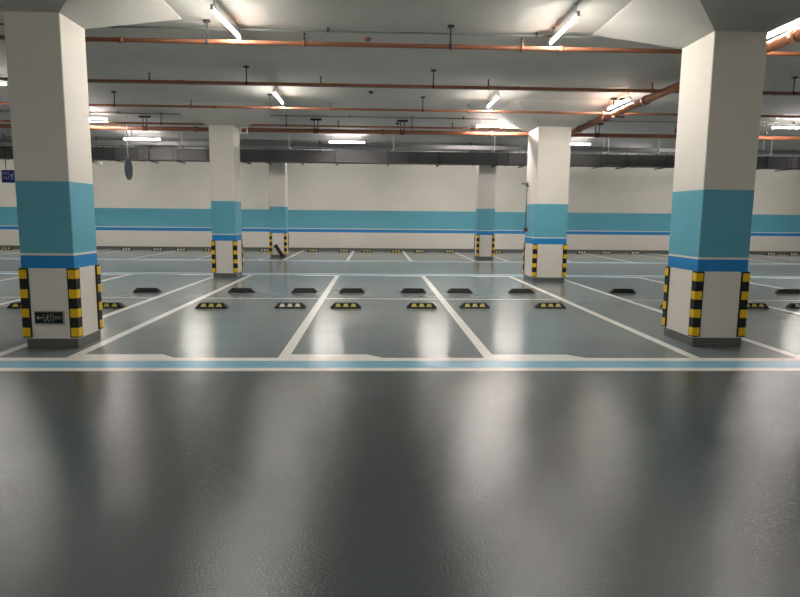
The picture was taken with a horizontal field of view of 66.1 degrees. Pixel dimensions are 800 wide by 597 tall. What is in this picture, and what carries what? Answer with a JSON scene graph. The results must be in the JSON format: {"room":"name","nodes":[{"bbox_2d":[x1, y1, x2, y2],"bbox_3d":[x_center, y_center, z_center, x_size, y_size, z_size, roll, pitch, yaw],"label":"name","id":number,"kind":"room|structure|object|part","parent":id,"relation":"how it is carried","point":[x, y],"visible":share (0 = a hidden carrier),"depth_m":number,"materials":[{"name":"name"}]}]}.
{"room":"parking garage","nodes":[
{"label":"parking garage","id":0,"kind":"room"},
{"bbox_2d":[0,248,799,596],"bbox_3d":[-0.347,0.589,8.543,55.400,0.202,43.200,0,7,-2],"label":"floor","id":1,"kind":"structure","parent":0,"point":[251,447],"depth_m":4.54,"materials":[{"name":"grey paint"}]},
{"bbox_2d":[7,302,20,307],"bbox_3d":[-6.452,0.112,10.579,0.550,0.095,0.150,0,7,-2],"label":"wheel stop","id":2,"kind":"object","parent":1,"relation":"on","point":[13,304],"visible":0.38,"depth_m":10.51,"materials":[{"name":"black rubber"}]},
{"bbox_2d":[0,0,180,347],"bbox_3d":[-4.174,-1.556,7.432,2.430,4.270,2.430,0,7,-2],"label":"column","id":3,"kind":"structure","parent":1,"relation":"on","point":[45,45],"depth_m":7.22,"materials":[{"name":"white paint"}]},
{"bbox_2d":[34,311,64,323],"bbox_3d":[-4.188,0.229,7.338,0.345,0.155,0.031,0,7,-2],"label":"exit sign","id":4,"kind":"object","parent":3,"relation":"attached to","point":[40,317],"visible":1,"depth_m":7.33,"materials":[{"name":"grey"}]},
{"bbox_2d":[102,302,125,307],"bbox_3d":[-5.075,0.113,10.675,0.550,0.095,0.150,0,7,-2],"label":"wheel stop","id":5,"kind":"object","parent":1,"relation":"on","point":[104,304],"visible":0.65,"depth_m":10.62,"materials":[{"name":"black rubber"}]},
{"bbox_2d":[133,287,161,292],"bbox_3d":[-5.303,-0.180,12.888,0.550,0.095,0.150,0,7,-2],"label":"wheel stop","id":6,"kind":"object","parent":1,"relation":"on","point":[139,289],"visible":1,"depth_m":12.83,"materials":[{"name":"black rubber"}]},
{"bbox_2d":[195,302,228,307],"bbox_3d":[-3.298,0.116,10.786,0.550,0.095,0.150,0,7,-2],"label":"wheel stop","id":7,"kind":"object","parent":1,"relation":"on","point":[201,304],"visible":1,"depth_m":10.73,"materials":[{"name":"black rubber"}]},
{"bbox_2d":[157,101,280,277],"bbox_3d":[-4.566,-2.704,16.138,2.514,4.270,2.620,0,7,-2],"label":"column","id":8,"kind":"structure","parent":1,"relation":"on","point":[224,124],"depth_m":15.78,"materials":[{"name":"white paint"}]},
{"bbox_2d":[228,288,254,292],"bbox_3d":[-3.357,-0.178,13.016,0.550,0.095,0.150,0,7,-2],"label":"wheel stop","id":9,"kind":"object","parent":1,"relation":"on","point":[232,290],"visible":1,"depth_m":12.96,"materials":[{"name":"black rubber"}]},
{"bbox_2d":[274,244,283,257],"bbox_3d":[-4.720,-1.851,23.923,0.425,0.543,0.095,0,7,-2],"label":"wheel stop","id":10,"kind":"object","parent":1,"relation":"on","point":[276,247],"visible":1,"depth_m":23.90,"materials":[{"name":"black rubber"}]},
{"bbox_2d":[250,148,310,257],"bbox_3d":[-4.752,-3.746,24.064,2.425,4.270,2.430,0,7,-2],"label":"column","id":11,"kind":"structure","parent":1,"relation":"on","point":[278,183],"depth_m":23.80,"materials":[{"name":"white paint"}]},
{"bbox_2d":[274,302,305,307],"bbox_3d":[-1.941,0.117,10.880,0.550,0.095,0.150,0,7,-2],"label":"wheel stop","id":12,"kind":"object","parent":1,"relation":"on","point":[280,304],"visible":1,"depth_m":10.82,"materials":[{"name":"black rubber"}]},
{"bbox_2d":[291,288,317,292],"bbox_3d":[-2.040,-0.178,13.119,0.550,0.095,0.150,0,7,-2],"label":"wheel stop","id":13,"kind":"object","parent":1,"relation":"on","point":[296,290],"visible":1,"depth_m":13.06,"materials":[{"name":"black rubber"}]},
{"bbox_2d":[330,302,360,307],"bbox_3d":[-0.962,0.118,10.940,0.550,0.095,0.150,0,7,-2],"label":"wheel stop","id":14,"kind":"object","parent":1,"relation":"on","point":[336,304],"visible":1,"depth_m":10.88,"materials":[{"name":"black rubber"}]},
{"bbox_2d":[339,288,364,292],"bbox_3d":[-1.031,-0.177,13.179,0.550,0.095,0.150,0,7,-2],"label":"wheel stop","id":15,"kind":"object","parent":1,"relation":"on","point":[343,290],"visible":1,"depth_m":13.12,"materials":[{"name":"black rubber"}]},
{"bbox_2d":[401,288,425,292],"bbox_3d":[0.286,-0.175,13.262,0.550,0.095,0.150,0,7,-2],"label":"wheel stop","id":16,"kind":"object","parent":1,"relation":"on","point":[405,290],"visible":1,"depth_m":13.21,"materials":[{"name":"black rubber"}]},
{"bbox_2d":[406,302,436,307],"bbox_3d":[0.385,0.119,11.034,0.550,0.095,0.150,0,7,-2],"label":"wheel stop","id":17,"kind":"object","parent":1,"relation":"on","point":[411,304],"visible":1,"depth_m":10.98,"materials":[{"name":"black rubber"}]},
{"bbox_2d":[447,288,472,292],"bbox_3d":[1.294,-0.174,13.333,0.550,0.095,0.150,0,7,-2],"label":"wheel stop","id":18,"kind":"object","parent":1,"relation":"on","point":[451,290],"visible":1,"depth_m":13.28,"materials":[{"name":"black rubber"}]},
{"bbox_2d":[459,302,489,307],"bbox_3d":[1.343,0.120,11.092,0.550,0.095,0.150,0,7,-2],"label":"wheel stop","id":19,"kind":"object","parent":1,"relation":"on","point":[464,304],"visible":1,"depth_m":11.04,"materials":[{"name":"black rubber"}]},
{"bbox_2d":[453,151,514,259],"bbox_3d":[3.364,-3.691,24.242,2.465,4.270,2.430,0,7,-2],"label":"column","id":20,"kind":"structure","parent":1,"relation":"on","point":[484,237],"depth_m":23.99,"materials":[{"name":"white paint"}]},
{"bbox_2d":[508,288,533,292],"bbox_3d":[2.643,-0.171,13.407,0.550,0.095,0.150,0,7,-2],"label":"wheel stop","id":21,"kind":"object","parent":1,"relation":"on","point":[513,290],"visible":1,"depth_m":13.35,"materials":[{"name":"black rubber"}]},
{"bbox_2d":[534,302,565,307],"bbox_3d":[2.731,0.121,11.188,0.550,0.095,0.150,0,7,-2],"label":"wheel stop","id":22,"kind":"object","parent":1,"relation":"on","point":[540,304],"visible":1,"depth_m":11.13,"materials":[{"name":"black rubber"}]},
{"bbox_2d":[493,99,629,281],"bbox_3d":[3.836,-2.532,15.455,2.627,4.270,2.760,0,7,-2],"label":"column","id":23,"kind":"structure","parent":1,"relation":"on","point":[549,135],"depth_m":15.47,"materials":[{"name":"white paint"}]},
{"bbox_2d":[521,182,528,231],"bbox_3d":[3.288,-2.421,16.256,0.215,1.290,0.093,-1,8,-11],"label":"conduit","id":24,"kind":"object","parent":23,"relation":"attached to","point":[525,229],"visible":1,"depth_m":16.25,"materials":[{"name":"grey metal"}]},
{"bbox_2d":[609,288,635,292],"bbox_3d":[4.918,-0.171,13.578,0.550,0.095,0.150,0,7,-2],"label":"wheel stop","id":25,"kind":"object","parent":1,"relation":"on","point":[614,290],"visible":1,"depth_m":13.52,"materials":[{"name":"black rubber"}]},
{"bbox_2d":[593,0,799,346],"bbox_3d":[4.060,-1.549,7.982,2.462,4.270,2.610,0,7,-2],"label":"column","id":26,"kind":"structure","parent":1,"relation":"on","point":[723,43],"depth_m":7.67,"materials":[{"name":"white paint"}]},
{"bbox_2d":[747,302,768,307],"bbox_3d":[6.564,0.125,11.442,0.550,0.095,0.150,0,7,-2],"label":"wheel stop","id":27,"kind":"object","parent":1,"relation":"on","point":[750,304],"visible":0.76,"depth_m":11.39,"materials":[{"name":"black rubber"}]},
{"bbox_2d":[775,289,799,292],"bbox_3d":[8.770,-0.170,13.853,0.550,0.095,0.150,0,7,-2],"label":"wheel stop","id":28,"kind":"object","parent":1,"relation":"on","point":[778,290],"visible":1,"depth_m":13.80,"materials":[{"name":"black rubber"}]},
{"bbox_2d":[785,303,799,307],"bbox_3d":[7.532,0.127,11.501,0.550,0.095,0.150,0,7,-2],"label":"wheel stop","id":29,"kind":"object","parent":1,"relation":"on","point":[791,305],"visible":1,"depth_m":11.44,"materials":[{"name":"black rubber"}]},
{"bbox_2d":[0,0,799,156],"bbox_3d":[-0.304,-3.867,7.958,55.400,0.250,43.200,0,7,-2],"label":"ceiling","id":30,"kind":"structure","parent":0,"point":[104,60],"depth_m":11.14,"materials":[{"name":"paint"}]},
{"bbox_2d":[0,75,7,84],"bbox_3d":[-8.217,-4.238,11.884,1.220,0.189,0.040,0,7,-2],"label":"light","id":31,"kind":"object","parent":30,"relation":"hanging from","point":[1,81],"visible":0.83,"depth_m":11.90,"materials":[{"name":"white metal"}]},
{"bbox_2d":[1,133,14,182],"bbox_3d":[-13.218,-4.717,20.655,0.410,1.620,0.034,0,7,-2],"label":"direction sign","id":32,"kind":"object","parent":30,"relation":"hanging from","point":[7,177],"visible":0.98,"depth_m":20.71,"materials":[{"name":"blue metal"}]},
{"bbox_3d":[-13.223,-4.122,20.735,0.410,0.420,0.030,0,7,-2],"label":"panel","id":33,"kind":"part","parent":32,"relation":"part of","materials":[{"name":"blue metal"}]},
{"bbox_2d":[92,139,102,163],"bbox_3d":[-10.450,-5.101,21.186,0.365,0.943,0.092,2,8,12],"label":"security camera","id":34,"kind":"object","parent":30,"relation":"hanging from","point":[93,161],"visible":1,"depth_m":21.20,"materials":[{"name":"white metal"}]},
{"bbox_2d":[89,113,107,118],"bbox_3d":[-8.253,-4.786,16.050,1.220,0.189,0.040,0,7,-2],"label":"light","id":35,"kind":"object","parent":30,"relation":"hanging from","point":[92,117],"visible":0.35,"depth_m":16.06,"materials":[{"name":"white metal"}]},
{"bbox_2d":[124,116,132,179],"bbox_3d":[-7.247,-4.035,16.341,0.024,1.735,0.570,0,8,-4],"label":"round sign","id":36,"kind":"object","parent":30,"relation":"hanging from","point":[128,169],"visible":0.94,"depth_m":16.34,"materials":[{"name":"blue"}]},
{"bbox_3d":[-7.244,-4.315,16.304,0.022,1.170,0.022,3,8,18],"label":"hanging rod","id":37,"kind":"part","parent":36,"relation":"part of","materials":[{"name":"white metal"}]},
{"bbox_2d":[123,133,160,139],"bbox_3d":[-8.522,-5.347,20.306,1.220,0.189,0.040,0,7,-2],"label":"light","id":38,"kind":"object","parent":30,"relation":"hanging from","point":[134,138],"visible":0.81,"depth_m":20.31,"materials":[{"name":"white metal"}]},
{"bbox_2d":[210,0,240,38],"bbox_3d":[-2.276,-3.679,8.066,0.040,0.189,1.220,1,7,1],"label":"light","id":39,"kind":"object","parent":30,"relation":"hanging from","point":[213,8],"visible":1,"depth_m":7.96,"materials":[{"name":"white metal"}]},
{"bbox_2d":[240,126,247,133],"bbox_3d":[-4.091,-4.576,16.067,0.200,0.530,0.050,0,7,-2],"label":"junction box","id":40,"kind":"object","parent":30,"relation":"hanging from","point":[243,126],"visible":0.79,"depth_m":16.07,"materials":[{"name":"white metal"}]},
{"bbox_2d":[0,138,502,151],"bbox_3d":[-10.555,-5.488,21.595,28.600,0.285,0.470,0,7,-2],"label":"cable tray","id":41,"kind":"object","parent":30,"relation":"hanging from","point":[146,138],"visible":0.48,"depth_m":21.96,"materials":[{"name":"grey metal"}]},
{"bbox_2d":[273,86,282,103],"bbox_3d":[-2.583,-4.333,13.024,0.040,0.189,1.220,0,7,-2],"label":"light","id":42,"kind":"object","parent":30,"relation":"hanging from","point":[274,91],"visible":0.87,"depth_m":12.96,"materials":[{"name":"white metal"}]},
{"bbox_2d":[329,140,364,142],"bbox_3d":[-1.778,-5.318,20.578,1.220,0.189,0.040,0,7,-2],"label":"light","id":43,"kind":"object","parent":30,"relation":"hanging from","point":[339,141],"visible":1,"depth_m":20.57,"materials":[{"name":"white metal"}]},
{"bbox_2d":[0,114,766,133],"bbox_3d":[-7.273,-4.725,16.127,34.725,0.311,0.081,0,7,-2],"label":"pipe","id":44,"kind":"object","parent":30,"relation":"hanging from","point":[6,121],"visible":0.85,"depth_m":16.34,"materials":[{"name":"metal"}]},
{"bbox_2d":[0,139,799,171],"bbox_3d":[-0.391,-5.300,22.680,51.000,0.745,1.150,0,7,-2],"label":"ventilation duct","id":45,"kind":"object","parent":30,"relation":"hanging from","point":[182,155],"visible":0.76,"depth_m":22.45,"materials":[{"name":"metal"}]},
{"bbox_2d":[0,19,799,55],"bbox_3d":[0.170,-3.654,8.580,49.000,0.326,0.081,0,7,-2],"label":"pipe","id":46,"kind":"object","parent":30,"relation":"hanging from","point":[304,43],"visible":0.69,"depth_m":8.56,"materials":[{"name":"orange metal"}]},
{"bbox_2d":[0,130,799,155],"bbox_3d":[-0.268,-5.004,19.594,49.000,0.525,0.470,0,7,-2],"label":"cable tray","id":47,"kind":"object","parent":30,"relation":"hanging from","point":[132,143],"visible":0.66,"depth_m":19.49,"materials":[{"name":"metal"}]},
{"bbox_2d":[0,116,799,139],"bbox_3d":[-0.162,-4.716,16.936,49.000,0.402,0.144,0,7,-2],"label":"pipe","id":48,"kind":"object","parent":30,"relation":"hanging from","point":[143,128],"visible":0.61,"depth_m":16.90,"materials":[{"name":"metal"}]},
{"bbox_2d":[0,66,799,94],"bbox_3d":[0.068,-3.988,11.156,49.000,0.336,0.081,0,7,-2],"label":"pipe","id":49,"kind":"object","parent":30,"relation":"hanging from","point":[149,81],"visible":0.88,"depth_m":11.14,"materials":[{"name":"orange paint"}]},
{"bbox_2d":[0,91,799,117],"bbox_3d":[-0.031,-4.316,13.643,49.000,0.336,0.081,0,7,-2],"label":"pipe","id":50,"kind":"object","parent":30,"relation":"hanging from","point":[191,106],"visible":0.77,"depth_m":13.63,"materials":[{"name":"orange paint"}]},
{"bbox_2d":[0,23,799,42],"bbox_3d":[0.163,-3.813,8.791,49.000,0.060,0.060,0,7,-2],"label":"conduit","id":51,"kind":"object","parent":30,"relation":"attached to","point":[536,35],"visible":0.66,"depth_m":8.76,"materials":[{"name":"grey"}]},
{"bbox_2d":[0,110,799,124],"bbox_3d":[-0.133,-4.792,16.221,49.000,0.060,0.060,0,7,-2],"label":"conduit","id":52,"kind":"object","parent":30,"relation":"attached to","point":[117,112],"visible":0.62,"depth_m":16.20,"materials":[{"name":"grey"}]},
{"bbox_2d":[0,80,799,95],"bbox_3d":[0.016,-4.300,12.486,49.000,0.060,0.060,0,7,-2],"label":"conduit","id":53,"kind":"object","parent":30,"relation":"attached to","point":[0,80],"visible":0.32,"depth_m":12.46,"materials":[{"name":"grey"}]},
{"bbox_2d":[487,91,499,107],"bbox_3d":[2.007,-4.317,13.239,0.040,0.189,1.220,0,7,-2],"label":"light","id":54,"kind":"object","parent":30,"relation":"hanging from","point":[497,96],"visible":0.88,"depth_m":13.13,"materials":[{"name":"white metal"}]},
{"bbox_2d":[476,119,513,126],"bbox_3d":[2.681,-4.761,16.670,1.220,0.189,0.040,0,7,-2],"label":"light","id":55,"kind":"object","parent":30,"relation":"hanging from","point":[493,125],"visible":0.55,"depth_m":16.66,"materials":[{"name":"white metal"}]},
{"bbox_2d":[549,3,579,43],"bbox_3d":[2.178,-3.650,8.176,0.040,0.189,1.220,0,7,-2],"label":"light","id":56,"kind":"object","parent":30,"relation":"hanging from","point":[576,15],"visible":1,"depth_m":8.07,"materials":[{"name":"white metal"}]},
{"bbox_2d":[571,139,590,144],"bbox_3d":[5.752,-5.232,20.485,1.220,0.189,0.040,0,7,-2],"label":"light","id":57,"kind":"object","parent":30,"relation":"hanging from","point":[575,143],"visible":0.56,"depth_m":20.49,"materials":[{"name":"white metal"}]},
{"bbox_2d":[607,92,630,109],"bbox_3d":[4.764,-4.308,13.370,0.040,0.189,1.220,0,7,-2],"label":"light","id":58,"kind":"object","parent":30,"relation":"hanging from","point":[628,98],"visible":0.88,"depth_m":13.29,"materials":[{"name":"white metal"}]},
{"bbox_2d":[571,26,799,135],"bbox_3d":[5.050,-3.359,7.057,0.388,0.420,20.461,0,7,-2],"label":"pipe","id":59,"kind":"object","parent":30,"relation":"hanging from","point":[793,36],"visible":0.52,"depth_m":11.74,"materials":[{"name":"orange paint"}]},
{"bbox_2d":[767,18,799,37],"bbox_3d":[5.019,-3.626,8.201,0.040,0.189,1.220,0,7,-2],"label":"light","id":60,"kind":"object","parent":30,"relation":"hanging from","point":[797,21],"visible":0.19,"depth_m":8.03,"materials":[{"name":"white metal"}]},
{"bbox_2d":[771,124,799,127],"bbox_3d":[10.565,-4.660,16.482,1.220,0.189,0.040,0,7,-2],"label":"light","id":61,"kind":"object","parent":30,"relation":"hanging from","point":[775,125],"visible":1,"depth_m":16.46,"materials":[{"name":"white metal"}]},
{"bbox_2d":[0,159,799,250],"bbox_3d":[-1.173,-4.432,29.551,55.400,4.270,0.200,0,7,-2],"label":"wall","id":62,"kind":"structure","parent":0,"point":[164,203],"depth_m":29.48,"materials":[{"name":"white paint"}]},
{"bbox_2d":[0,245,799,253],"bbox_3d":[-1.188,-2.366,29.712,55.000,0.130,0.020,0,7,-2],"label":"baseboard","id":63,"kind":"structure","parent":62,"relation":"attached to","point":[12,246],"depth_m":29.73,"materials":[{"name":"grey paint"}]}
]}

